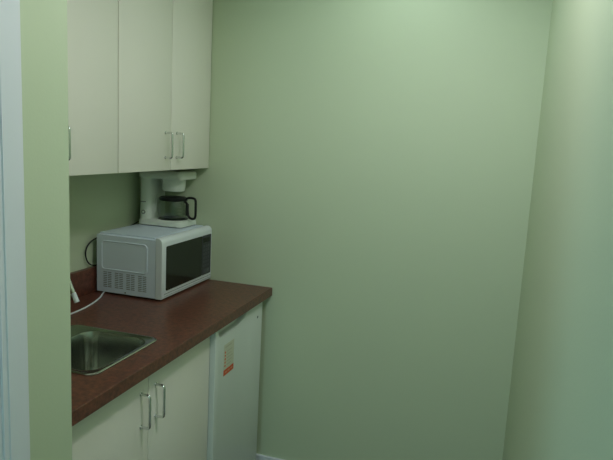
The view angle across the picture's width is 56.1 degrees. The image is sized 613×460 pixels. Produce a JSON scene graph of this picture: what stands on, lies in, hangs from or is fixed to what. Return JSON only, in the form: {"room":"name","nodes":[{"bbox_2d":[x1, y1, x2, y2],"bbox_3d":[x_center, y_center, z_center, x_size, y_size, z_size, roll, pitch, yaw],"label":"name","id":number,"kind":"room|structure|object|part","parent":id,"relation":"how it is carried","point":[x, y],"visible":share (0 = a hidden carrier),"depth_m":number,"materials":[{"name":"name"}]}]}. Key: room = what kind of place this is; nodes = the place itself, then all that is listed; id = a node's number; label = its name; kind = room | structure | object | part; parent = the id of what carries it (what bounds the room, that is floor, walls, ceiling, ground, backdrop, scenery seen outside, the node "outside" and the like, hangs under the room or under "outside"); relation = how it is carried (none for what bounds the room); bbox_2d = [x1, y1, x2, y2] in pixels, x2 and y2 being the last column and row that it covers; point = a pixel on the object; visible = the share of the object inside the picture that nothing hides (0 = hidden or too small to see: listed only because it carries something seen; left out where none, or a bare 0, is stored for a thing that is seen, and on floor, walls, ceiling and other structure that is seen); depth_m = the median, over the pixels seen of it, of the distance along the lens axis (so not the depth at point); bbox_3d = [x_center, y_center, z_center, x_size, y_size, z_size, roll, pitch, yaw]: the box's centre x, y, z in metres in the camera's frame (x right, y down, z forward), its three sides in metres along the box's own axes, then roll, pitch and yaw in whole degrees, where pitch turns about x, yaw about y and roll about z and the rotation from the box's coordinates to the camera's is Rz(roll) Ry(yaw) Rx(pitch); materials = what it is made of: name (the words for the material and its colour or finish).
{"room":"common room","nodes":[
{"label":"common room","id":0,"kind":"room"},
{"bbox_2d":[20,0,71,459],"bbox_3d":[-1.340,0.304,-0.146,0.650,2.440,3.272,6,9,17],"label":"wall","id":1,"kind":"structure","parent":0,"point":[43,23],"depth_m":1.22,"materials":[{"name":"green paint"}]},
{"bbox_2d":[0,0,29,459],"bbox_3d":[-0.775,0.352,0.768,0.140,2.128,0.930,6,9,17],"label":"trim","id":2,"kind":"structure","parent":1,"relation":"attached to","point":[14,382],"depth_m":1.11,"materials":[{"name":"white paint"}]},
{"bbox_2d":[69,172,140,272],"bbox_3d":[-1.017,-0.019,2.083,0.100,2.440,1.438,6,9,17],"label":"wall","id":3,"kind":"structure","parent":0,"point":[98,203],"depth_m":2.38,"materials":[{"name":"green paint"}]},
{"bbox_2d":[70,266,97,299],"bbox_3d":[-0.955,0.234,2.156,0.020,0.104,1.324,6,9,17],"label":"backsplash","id":4,"kind":"structure","parent":3,"relation":"attached to","point":[84,281],"depth_m":2.32,"materials":[{"name":"brown laminate"}]},
{"bbox_2d":[67,0,117,175],"bbox_3d":[-0.859,-0.548,1.661,0.346,0.772,0.647,6,9,17],"label":"upper cabinet","id":5,"kind":"object","parent":3,"relation":"attached to","point":[92,25],"visible":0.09,"depth_m":1.82,"materials":[{"name":"beige wood"}]},
{"bbox_3d":[-0.712,-0.257,1.701,0.035,0.110,0.013,6,9,17],"label":"handle","id":6,"kind":"part","parent":5,"relation":"part of","materials":[{"name":"silver metal"}]},
{"bbox_2d":[85,221,138,265],"bbox_3d":[-0.826,0.048,2.489,0.024,0.171,0.378,6,9,19],"label":"power cord","id":7,"kind":"object","parent":3,"relation":"attached to","point":[137,221],"visible":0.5,"depth_m":2.34,"materials":[{"name":"black plastic"}]},
{"bbox_2d":[118,0,212,172],"bbox_3d":[-0.659,-0.633,2.286,0.346,0.772,0.672,6,9,17],"label":"upper cabinet","id":8,"kind":"object","parent":3,"relation":"attached to","point":[165,46],"visible":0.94,"depth_m":2.20,"materials":[{"name":"beige wood"}]},
{"bbox_3d":[-0.586,-0.598,2.092,0.018,0.768,0.338,6,9,17],"label":"door","id":9,"kind":"part","parent":8,"relation":"part of","materials":[{"name":"white laminate"}]},
{"bbox_3d":[-0.536,-0.331,2.249,0.035,0.110,0.013,6,9,17],"label":"handle","id":10,"kind":"part","parent":8,"relation":"part of","materials":[{"name":"silver metal"}]},
{"bbox_3d":[-0.511,-0.342,2.329,0.035,0.110,0.013,6,9,17],"label":"handle","id":11,"kind":"part","parent":8,"relation":"part of","materials":[{"name":"silver metal"}]},
{"bbox_3d":[-0.484,-0.642,2.410,0.018,0.768,0.329,6,9,17],"label":"door","id":12,"kind":"part","parent":8,"relation":"part of","materials":[{"name":"white laminate"}]},
{"bbox_2d":[165,0,552,459],"bbox_3d":[0.069,-0.034,2.547,1.893,2.440,0.100,6,9,17],"label":"wall","id":13,"kind":"structure","parent":0,"point":[372,162],"depth_m":2.42,"materials":[{"name":"green paint"}]},
{"bbox_2d":[256,453,283,459],"bbox_3d":[-0.008,1.132,2.670,1.693,0.093,0.013,6,9,17],"label":"baseboard","id":14,"kind":"structure","parent":13,"relation":"attached to","point":[258,456],"depth_m":2.72,"materials":[{"name":"white paint"}]},
{"bbox_2d":[502,0,612,459],"bbox_3d":[0.195,0.358,0.019,0.100,2.440,4.700,6,9,17],"label":"wall","id":15,"kind":"structure","parent":0,"point":[560,405],"depth_m":1.14,"materials":[{"name":"green paint"}]},
{"bbox_3d":[-1.421,1.451,0.739,3.393,0.100,4.800,6,9,17],"label":"floor","id":16,"kind":"structure","parent":0,"visible":0},
{"bbox_2d":[72,337,209,459],"bbox_3d":[-0.767,0.818,1.896,0.638,0.870,0.794,6,9,17],"label":"base cabinet","id":17,"kind":"object","parent":16,"relation":"on","point":[164,416],"visible":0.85,"depth_m":1.81,"materials":[{"name":"beige wood"}]},
{"bbox_3d":[-0.564,0.822,1.617,0.018,0.759,0.388,6,9,17],"label":"door","id":18,"kind":"part","parent":17,"relation":"part of","materials":[{"name":"white laminate"}]},
{"bbox_3d":[-0.479,0.542,1.715,0.035,0.117,0.013,6,9,17],"label":"handle","id":19,"kind":"part","parent":17,"relation":"part of","materials":[{"name":"silver metal"}]},
{"bbox_3d":[-0.455,0.532,1.789,0.035,0.117,0.013,6,9,17],"label":"handle","id":20,"kind":"part","parent":17,"relation":"part of","materials":[{"name":"silver metal"}]},
{"bbox_2d":[70,279,271,425],"bbox_3d":[-0.662,0.334,2.075,0.644,0.038,1.324,6,9,17],"label":"countertop","id":21,"kind":"structure","parent":17,"relation":"on","point":[182,320],"depth_m":2.05,"materials":[{"name":"brown laminate"}]},
{"bbox_2d":[70,279,78,302],"bbox_3d":[-0.780,0.232,1.789,0.134,0.232,0.089,-1,10,-25],"label":"faucet","id":22,"kind":"object","parent":21,"relation":"on","point":[73,293],"visible":0.22,"depth_m":1.77,"materials":[{"name":"silver metal"}]},
{"bbox_3d":[-0.756,0.209,1.790,0.093,0.185,0.014,5,9,13],"label":"spout","id":23,"kind":"part","parent":22,"relation":"part of","materials":[{"name":"silver metal"}]},
{"bbox_2d":[70,291,104,314],"bbox_3d":[-0.907,0.301,2.059,0.110,0.006,0.702,6,9,17],"label":"power cord","id":24,"kind":"object","parent":21,"relation":"on","point":[103,291],"visible":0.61,"depth_m":2.17,"materials":[{"name":"white plastic"}]},
{"bbox_2d":[71,325,156,375],"bbox_3d":[-0.689,0.432,1.770,0.336,0.154,0.334,6,9,17],"label":"sink","id":25,"kind":"object","parent":21,"relation":"in","point":[94,350],"visible":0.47,"depth_m":1.89,"materials":[{"name":"silver metal"}]},
{"bbox_2d":[97,224,211,299],"bbox_3d":[-0.649,0.120,2.512,0.308,0.255,0.427,6,9,17],"label":"microwave oven","id":26,"kind":"object","parent":21,"relation":"on","point":[148,261],"visible":1,"depth_m":2.34,"materials":[{"name":"white paint"}]},
{"bbox_2d":[139,170,195,227],"bbox_3d":[-0.626,-0.150,2.605,0.223,0.252,0.158,6,9,17],"label":"coffee maker","id":27,"kind":"object","parent":26,"relation":"on","point":[154,184],"visible":0.89,"depth_m":2.56,"materials":[{"name":"white plastic"}]},
{"bbox_3d":[-0.702,-0.149,2.632,0.058,0.197,0.150,6,9,17],"label":"water tank","id":28,"kind":"part","parent":27,"relation":"part of","materials":[{"name":"white plastic"}]},
{"bbox_3d":[-0.606,-0.053,2.614,0.132,0.004,0.132,6,9,17],"label":"warming plate","id":29,"kind":"part","parent":27,"relation":"part of","materials":[{"name":"black plastic"}]},
{"bbox_2d":[162,179,185,191],"bbox_3d":[-0.598,-0.205,2.591,0.108,0.057,0.108,6,9,17],"label":"basket","id":30,"kind":"object","parent":27,"relation":"on","point":[179,185],"depth_m":2.55,"materials":[{"name":"white plastic"}]},
{"bbox_2d":[159,195,196,219],"bbox_3d":[-0.589,-0.103,2.587,0.136,0.104,0.182,-3,11,-36],"label":"coffee carafe","id":31,"kind":"object","parent":27,"relation":"on","point":[170,198],"visible":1,"depth_m":2.56,"materials":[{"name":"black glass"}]},
{"bbox_3d":[-0.601,-0.147,2.600,0.128,0.012,0.128,6,9,17],"label":"lid","id":32,"kind":"part","parent":31,"relation":"part of","materials":[{"name":"black plastic"}]},
{"bbox_3d":[-0.518,-0.097,2.567,0.070,0.104,0.015,7,9,22],"label":"handle","id":33,"kind":"part","parent":31,"relation":"part of","materials":[{"name":"black plastic"}]},
{"bbox_3d":[-0.519,0.129,2.473,0.030,0.248,0.425,6,9,17],"label":"frame","id":34,"kind":"part","parent":26,"relation":"part of","materials":[{"name":"white plastic"}]},
{"bbox_3d":[-0.458,0.111,2.619,0.005,0.181,0.084,6,9,17],"label":"control panel","id":35,"kind":"part","parent":26,"relation":"part of","materials":[{"name":"grey plastic"}]},
{"bbox_3d":[-0.444,0.771,1.993,0.018,0.759,0.403,6,9,17],"label":"door","id":36,"kind":"part","parent":17,"relation":"part of","materials":[{"name":"white laminate"}]},
{"bbox_2d":[207,302,261,459],"bbox_3d":[-0.554,0.742,2.485,0.568,0.864,0.459,6,9,17],"label":"refrigerator","id":37,"kind":"object","parent":16,"relation":"on","point":[234,359],"visible":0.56,"depth_m":2.35,"materials":[{"name":"white metal"}]}
]}

